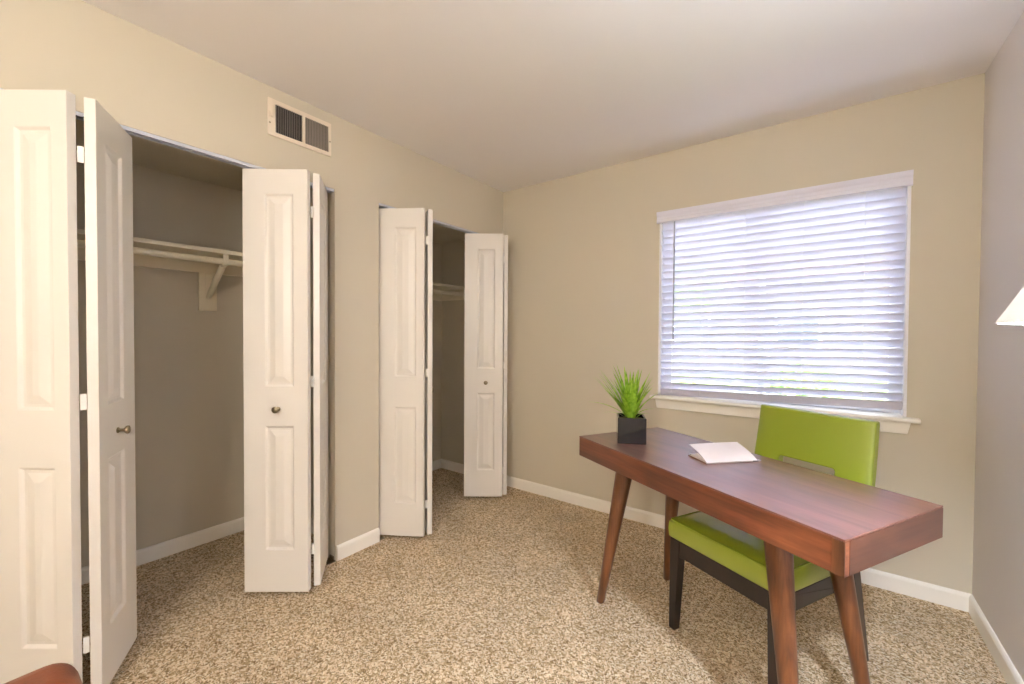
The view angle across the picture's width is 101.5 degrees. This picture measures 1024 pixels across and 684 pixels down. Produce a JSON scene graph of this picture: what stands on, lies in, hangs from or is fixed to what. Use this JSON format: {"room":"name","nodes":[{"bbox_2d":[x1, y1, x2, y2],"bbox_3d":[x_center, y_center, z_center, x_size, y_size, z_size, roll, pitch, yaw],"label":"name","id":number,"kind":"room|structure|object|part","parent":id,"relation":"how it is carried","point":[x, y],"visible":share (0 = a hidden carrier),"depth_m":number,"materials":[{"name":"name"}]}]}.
{"room":"home office","nodes":[
{"label":"home office","id":0,"kind":"room"},
{"bbox_2d":[76,122,311,190],"bbox_3d":[-1.807,-0.988,1.906,0.700,0.100,1.800,1,1,36],"label":"ceiling","id":1,"kind":"structure","parent":0,"point":[145,154],"depth_m":2.22,"materials":[{"name":"beige paint"}]},
{"bbox_2d":[76,150,313,567],"bbox_3d":[-1.881,-0.009,1.949,0.840,2.440,1.960,1,1,36],"label":"wall","id":2,"kind":"structure","parent":0,"point":[189,384],"depth_m":2.40,"materials":[{"name":"beige paint"}]},
{"bbox_2d":[77,229,242,276],"bbox_3d":[-1.969,-0.453,2.032,0.304,0.102,1.798,1,1,36],"label":"closet shelf","id":3,"kind":"object","parent":2,"relation":"attached to","point":[140,260],"visible":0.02,"depth_m":2.28,"materials":[{"name":"beige paint"}]},
{"bbox_2d":[77,239,242,266],"bbox_3d":[-1.879,-0.444,1.966,0.056,0.056,1.763,1,1,36],"label":"closet rod","id":4,"kind":"object","parent":3,"relation":"attached to","point":[80,243],"visible":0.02,"depth_m":2.16,"materials":[{"name":"beige paint"}]},
{"bbox_2d":[81,517,243,584],"bbox_3d":[-2.096,1.166,2.147,0.012,0.083,1.800,1,1,36],"label":"baseboard","id":5,"kind":"structure","parent":2,"relation":"attached to","point":[145,555],"depth_m":2.41,"materials":[{"name":"white paint"}]},
{"bbox_2d":[198,254,228,310],"bbox_3d":[-1.700,-0.335,2.408,0.294,0.304,0.092,1,1,36],"label":"shelf bracket","id":6,"kind":"object","parent":2,"relation":"attached to","point":[207,282],"visible":0.92,"depth_m":2.46,"materials":[{"name":"beige paint"}]},
{"bbox_2d":[311,518,313,533],"bbox_3d":[-1.289,1.161,2.664,0.700,0.083,0.012,1,1,36],"label":"baseboard","id":7,"kind":"structure","parent":2,"relation":"attached to","point":[312,520],"depth_m":2.63,"materials":[{"name":"white paint"}]},
{"bbox_2d":[0,0,502,560],"bbox_3d":[-1.397,-0.003,1.804,0.110,2.440,4.300,1,1,36],"label":"wall","id":8,"kind":"structure","parent":0,"point":[148,82],"depth_m":2.25,"materials":[{"name":"beige paint"}]},
{"bbox_2d":[0,88,333,192],"bbox_3d":[-1.349,-0.819,1.796,0.041,0.014,1.228,1,1,36],"label":"track","id":9,"kind":"object","parent":8,"relation":"attached to","point":[79,116],"visible":0.52,"depth_m":1.76,"materials":[{"name":"silver metal"}]},
{"bbox_2d":[0,89,136,683],"bbox_3d":[-1.519,0.197,1.440,0.279,1.998,0.386,1,1,36],"label":"door","id":10,"kind":"structure","parent":9,"relation":"hanging from","point":[41,595],"depth_m":1.35,"materials":[{"name":"white paint"}]},
{"bbox_3d":[-1.568,0.198,1.358,0.296,1.998,0.030,0,1,0],"label":"panel","id":11,"kind":"part","parent":10,"relation":"part of","materials":[{"name":"white paint"}]},
{"bbox_3d":[-1.455,0.195,1.527,0.030,1.998,0.303,0,1,-25],"label":"panel","id":12,"kind":"part","parent":10,"relation":"part of","materials":[{"name":"white paint"}]},
{"bbox_3d":[-1.421,0.321,1.532,0.037,0.031,0.031,0,1,-25],"label":"knob","id":13,"kind":"part","parent":10,"relation":"part of","materials":[{"name":"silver metal"}]},
{"bbox_2d":[242,169,327,591],"bbox_3d":[-1.051,0.188,2.073,0.257,1.998,0.418,1,1,36],"label":"door","id":14,"kind":"structure","parent":9,"relation":"hanging from","point":[278,381],"depth_m":1.98,"materials":[{"name":"white paint"}]},
{"bbox_3d":[-1.102,0.316,1.956,0.031,0.031,0.037,0,1,-1],"label":"knob","id":15,"kind":"part","parent":14,"relation":"part of","materials":[{"name":"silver metal"}]},
{"bbox_3d":[-0.986,0.187,2.163,0.030,1.998,0.288,0,1,-17],"label":"panel","id":16,"kind":"part","parent":14,"relation":"part of","materials":[{"name":"white paint"}]},
{"bbox_2d":[267,97,330,156],"bbox_3d":[-1.063,-1.081,2.118,0.023,0.176,0.320,1,1,36],"label":"air vent","id":17,"kind":"object","parent":8,"relation":"in","point":[285,122],"visible":1,"depth_m":2.11,"materials":[{"name":"beige metal"}]},
{"bbox_2d":[276,105,301,141],"bbox_3d":[-1.103,-1.080,2.073,0.007,0.134,0.126,1,1,36],"label":"grille","id":18,"kind":"object","parent":17,"relation":"attached to","point":[288,119],"depth_m":2.07,"materials":[{"name":"beige"}]},
{"bbox_2d":[305,117,327,151],"bbox_3d":[-1.019,-1.082,2.188,0.007,0.134,0.120,1,1,36],"label":"grille","id":19,"kind":"object","parent":17,"relation":"attached to","point":[316,130],"depth_m":2.19,"materials":[{"name":"beige metal"}]},
{"bbox_2d":[336,527,379,560],"bbox_3d":[-0.886,1.168,2.425,0.012,0.083,0.275,1,1,36],"label":"baseboard","id":20,"kind":"structure","parent":8,"relation":"attached to","point":[343,550],"depth_m":2.41,"materials":[{"name":"white paint"}]},
{"bbox_2d":[379,203,476,232],"bbox_3d":[-0.464,-0.834,2.999,0.041,0.014,1.187,1,1,36],"label":"track","id":21,"kind":"object","parent":8,"relation":"attached to","point":[382,206],"visible":0.39,"depth_m":2.98,"materials":[{"name":"silver metal"}]},
{"bbox_2d":[379,208,433,536],"bbox_3d":[-0.615,0.188,2.631,0.270,1.998,0.354,1,1,36],"label":"door","id":22,"kind":"structure","parent":21,"relation":"hanging from","point":[406,390],"depth_m":2.55,"materials":[{"name":"white paint"}]},
{"bbox_3d":[-0.561,0.187,2.703,0.030,1.998,0.294,0,1,-23],"label":"panel","id":23,"kind":"part","parent":22,"relation":"part of","materials":[{"name":"white paint"}]},
{"bbox_2d":[464,233,507,496],"bbox_3d":[-0.158,0.179,3.271,0.259,1.998,0.398,1,1,36],"label":"door","id":24,"kind":"structure","parent":21,"relation":"hanging from","point":[486,255],"depth_m":3.18,"materials":[{"name":"white paint"}]},
{"bbox_3d":[-0.097,0.177,3.353,0.030,1.998,0.297,0,1,-19],"label":"panel","id":25,"kind":"part","parent":24,"relation":"part of","materials":[{"name":"white paint"}]},
{"bbox_2d":[432,242,441,460],"bbox_3d":[-1.150,-0.030,3.460,0.225,2.440,1.340,1,1,36],"label":"wall","id":26,"kind":"structure","parent":0,"point":[437,248],"depth_m":3.89,"materials":[{"name":"beige paint"}]},
{"bbox_2d":[432,459,440,470],"bbox_3d":[-1.062,1.150,3.410,0.012,0.083,1.340,1,1,36],"label":"baseboard","id":27,"kind":"structure","parent":26,"relation":"attached to","point":[436,464],"depth_m":3.89,"materials":[{"name":"white paint"}]},
{"bbox_2d":[433,282,464,300],"bbox_3d":[-0.934,-0.431,3.295,0.304,0.114,1.338,1,1,36],"label":"closet shelf","id":28,"kind":"object","parent":26,"relation":"attached to","point":[437,286],"visible":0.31,"depth_m":3.77,"materials":[{"name":"beige paint"}]},
{"bbox_2d":[433,289,462,297],"bbox_3d":[-0.848,-0.420,3.232,0.056,0.056,1.303,1,1,36],"label":"closet rod","id":29,"kind":"object","parent":28,"relation":"attached to","point":[459,294],"visible":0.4,"depth_m":3.62,"materials":[{"name":"beige paint"}]},
{"bbox_2d":[433,225,464,243],"bbox_3d":[-0.807,-0.954,3.195,0.615,0.100,1.340,1,1,36],"label":"ceiling","id":30,"kind":"structure","parent":0,"point":[441,235],"depth_m":3.57,"materials":[{"name":"beige paint"}]},
{"bbox_2d":[81,468,1006,683],"bbox_3d":[-0.564,1.290,1.301,3.867,0.120,4.650,1,1,36],"label":"floor","id":31,"kind":"structure","parent":0,"point":[504,589],"depth_m":1.85,"materials":[{"name":"beige carpet"}]},
{"bbox_2d":[4,663,82,683],"bbox_3d":[-0.868,0.817,0.298,0.740,0.861,0.875,1,1,36],"label":"leather armchair","id":32,"kind":"object","parent":31,"relation":"on","point":[56,673],"visible":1,"depth_m":0.79,"materials":[{"name":"brown leather"}]},
{"bbox_2d":[326,554,334,563],"bbox_3d":[-1.010,1.198,2.312,0.059,0.024,0.040,1,1,36],"label":"pivot bracket","id":33,"kind":"object","parent":31,"relation":"on","point":[330,559],"visible":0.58,"depth_m":2.31,"materials":[{"name":"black metal"}]},
{"bbox_2d":[579,427,942,683],"bbox_3d":[0.799,0.852,1.653,0.507,0.760,1.147,0,1,-25],"label":"writing desk","id":34,"kind":"object","parent":31,"relation":"on","point":[844,527],"visible":0.93,"depth_m":1.30,"materials":[{"name":"brown wood"}]},
{"bbox_3d":[0.479,0.893,1.934,0.171,0.665,0.078,1,1,43],"label":"leg","id":35,"kind":"part","parent":34,"relation":"part of","materials":[{"name":"brown wood"}]},
{"bbox_2d":[596,364,652,444],"bbox_3d":[0.558,0.286,1.964,0.325,0.358,0.294,0,1,-40],"label":"potted plant","id":36,"kind":"object","parent":34,"relation":"on","point":[631,426],"visible":1,"depth_m":1.92,"materials":[{"name":"green plant"}]},
{"bbox_3d":[0.558,0.406,1.966,0.126,0.119,0.126,1,1,11],"label":"pot","id":37,"kind":"part","parent":36,"relation":"part of","materials":[{"name":"black ceramic"}]},
{"bbox_3d":[0.789,0.892,2.086,0.078,0.665,0.171,0,1,-2],"label":"leg","id":38,"kind":"part","parent":34,"relation":"part of","materials":[{"name":"brown wood"}]},
{"bbox_2d":[688,442,760,463],"bbox_3d":[0.860,0.446,1.694,0.244,0.050,0.122,0,1,-10],"label":"notebook","id":39,"kind":"object","parent":34,"relation":"on","point":[721,452],"visible":1,"depth_m":1.68,"materials":[{"name":"white paper"}]},
{"bbox_3d":[0.805,0.907,1.230,0.078,0.665,0.171,0,1,-2],"label":"leg","id":40,"kind":"part","parent":34,"relation":"part of","materials":[{"name":"brown wood"}]},
{"bbox_3d":[1.109,0.906,1.395,0.171,0.665,0.078,1,1,43],"label":"leg","id":41,"kind":"part","parent":34,"relation":"part of","materials":[{"name":"brown wood"}]},
{"bbox_2d":[668,404,879,683],"bbox_3d":[1.055,0.769,1.728,0.608,0.926,0.501,0,1,-26],"label":"desk chair","id":42,"kind":"object","parent":31,"relation":"on","point":[732,556],"visible":0.42,"depth_m":1.67,"materials":[{"name":"green fabric"}]},
{"bbox_3d":[0.710,1.037,1.801,0.052,0.385,0.049,0,1,-26],"label":"leg","id":43,"kind":"part","parent":42,"relation":"part of","materials":[{"name":"black wood"}]},
{"bbox_3d":[0.998,0.796,1.702,0.484,0.100,0.489,0,1,-26],"label":"seat","id":44,"kind":"part","parent":42,"relation":"part of","materials":[{"name":"green leather"}]},
{"bbox_3d":[0.997,0.881,1.703,0.456,0.067,0.471,0,1,-26],"label":"seat frame","id":45,"kind":"part","parent":42,"relation":"part of","materials":[{"name":"black wood"}]},
{"bbox_3d":[0.898,1.044,1.421,0.052,0.385,0.049,0,1,-26],"label":"leg","id":46,"kind":"part","parent":42,"relation":"part of","materials":[{"name":"black wood"}]},
{"bbox_3d":[1.269,0.567,1.817,0.144,0.521,0.479,0,1,-26],"label":"backrest","id":47,"kind":"part","parent":42,"relation":"part of","materials":[{"name":"green leather"}]},
{"bbox_3d":[1.329,1.044,1.616,0.110,0.385,0.037,0,1,-18],"label":"leg","id":48,"kind":"part","parent":42,"relation":"part of","materials":[{"name":"black wood"}]},
{"bbox_2d":[996,287,1023,324],"bbox_3d":[0.846,0.521,0.520,0.340,1.462,0.340,1,1,36],"label":"floor lamp","id":49,"kind":"object","parent":31,"relation":"on","point":[1013,314],"visible":1,"depth_m":0.59,"materials":[{"name":"white fabric"}]},
{"bbox_2d":[82,0,1023,191],"bbox_3d":[-0.550,-1.259,1.257,3.867,0.100,4.650,1,1,36],"label":"ceiling","id":50,"kind":"structure","parent":0,"point":[504,95],"depth_m":1.80,"materials":[{"name":"white paint"}]},
{"bbox_2d":[441,73,984,593],"bbox_3d":[0.702,-0.012,3.015,3.837,2.440,0.140,1,1,36],"label":"wall","id":51,"kind":"structure","parent":0,"point":[583,248],"depth_m":2.58,"materials":[{"name":"beige paint"}]},
{"bbox_2d":[441,459,463,473],"bbox_3d":[-0.425,1.147,3.766,0.615,0.083,0.012,1,1,36],"label":"baseboard","id":52,"kind":"structure","parent":51,"relation":"attached to","point":[445,464],"depth_m":3.85,"materials":[{"name":"white paint"}]},
{"bbox_2d":[507,476,970,611],"bbox_3d":[1.005,1.174,2.714,2.717,0.083,0.012,1,1,36],"label":"baseboard","id":53,"kind":"structure","parent":51,"relation":"attached to","point":[944,596],"depth_m":2.12,"materials":[{"name":"white paint"}]},
{"bbox_2d":[649,186,920,433],"bbox_3d":[1.469,-0.185,2.415,1.278,1.245,0.192,1,1,36],"label":"window","id":54,"kind":"structure","parent":51,"relation":"in","point":[892,421],"depth_m":2.32,"materials":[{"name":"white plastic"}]},
{"bbox_3d":[1.508,-0.224,2.472,1.170,1.160,0.045,1,1,36],"label":"frame","id":55,"kind":"part","parent":54,"relation":"part of","materials":[{"name":"white plastic"}]},
{"bbox_3d":[1.479,0.362,2.448,1.194,0.014,0.139,1,1,36],"label":"sill","id":56,"kind":"part","parent":54,"relation":"part of","materials":[{"name":"white paint"}]},
{"bbox_2d":[656,169,913,409],"bbox_3d":[1.445,-0.239,2.396,1.217,1.190,0.072,1,1,36],"label":"window blind","id":57,"kind":"object","parent":54,"relation":"attached to","point":[867,215],"visible":1,"depth_m":2.32,"materials":[{"name":"white plastic"}]},
{"bbox_3d":[1.446,0.319,2.401,1.166,0.075,0.031,1,1,37],"label":"rail","id":58,"kind":"part","parent":57,"relation":"part of","materials":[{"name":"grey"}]},
{"bbox_3d":[1.425,0.367,2.369,1.278,0.021,0.053,1,1,36],"label":"sill","id":59,"kind":"part","parent":54,"relation":"part of","materials":[{"name":"white paint"}]},
{"bbox_2d":[673,374,887,399],"bbox_3d":[19.353,1.118,26.567,64.000,0.180,59.840,1,1,36],"label":"ground","id":60,"kind":"structure","parent":0,"point":[673,374],"depth_m":12.12,"materials":[{"name":"green plant"}]},
{"bbox_2d":[673,254,722,361],"bbox_3d":[4.845,-1.047,12.892,3.044,4.465,3.066,1,1,36],"label":"tree","id":61,"kind":"object","parent":60,"relation":"on","point":[695,254],"visible":0.02,"depth_m":12.35,"materials":[{"name":"brown plant"}]},
{"bbox_2d":[673,246,889,374],"bbox_3d":[8.182,-1.519,19.755,18.800,5.200,7.000,1,1,36],"label":"neighbouring house","id":62,"kind":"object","parent":60,"relation":"on","point":[849,246],"visible":0.02,"depth_m":14.93,"materials":[{"name":"grey"}]},
{"bbox_3d":[7.163,-0.522,16.708,1.200,1.100,0.014,1,1,36],"label":"pane","id":63,"kind":"part","parent":62,"relation":"part of","materials":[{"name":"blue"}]},
{"bbox_3d":[9.982,-0.470,14.634,1.200,1.100,0.014,1,1,36],"label":"pane","id":64,"kind":"part","parent":62,"relation":"part of","materials":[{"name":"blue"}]},
{"bbox_2d":[765,363,845,397],"bbox_3d":[3.655,0.775,5.219,0.925,1.097,0.933,1,1,36],"label":"shrub","id":65,"kind":"object","parent":60,"relation":"on","point":[796,363],"visible":0.06,"depth_m":5.15,"materials":[{"name":"green plant"}]},
{"bbox_2d":[972,11,1023,680],"bbox_3d":[0.883,0.039,0.126,0.120,2.440,4.300,1,1,36],"label":"wall","id":66,"kind":"structure","parent":0,"point":[998,537],"depth_m":1.64,"materials":[{"name":"white paint"}]},
{"bbox_2d":[969,594,1023,683],"bbox_3d":[0.823,1.216,0.186,0.012,0.083,4.300,1,1,36],"label":"baseboard","id":67,"kind":"structure","parent":66,"relation":"attached to","point":[1001,658],"depth_m":1.64,"materials":[{"name":"white paint"}]}
]}

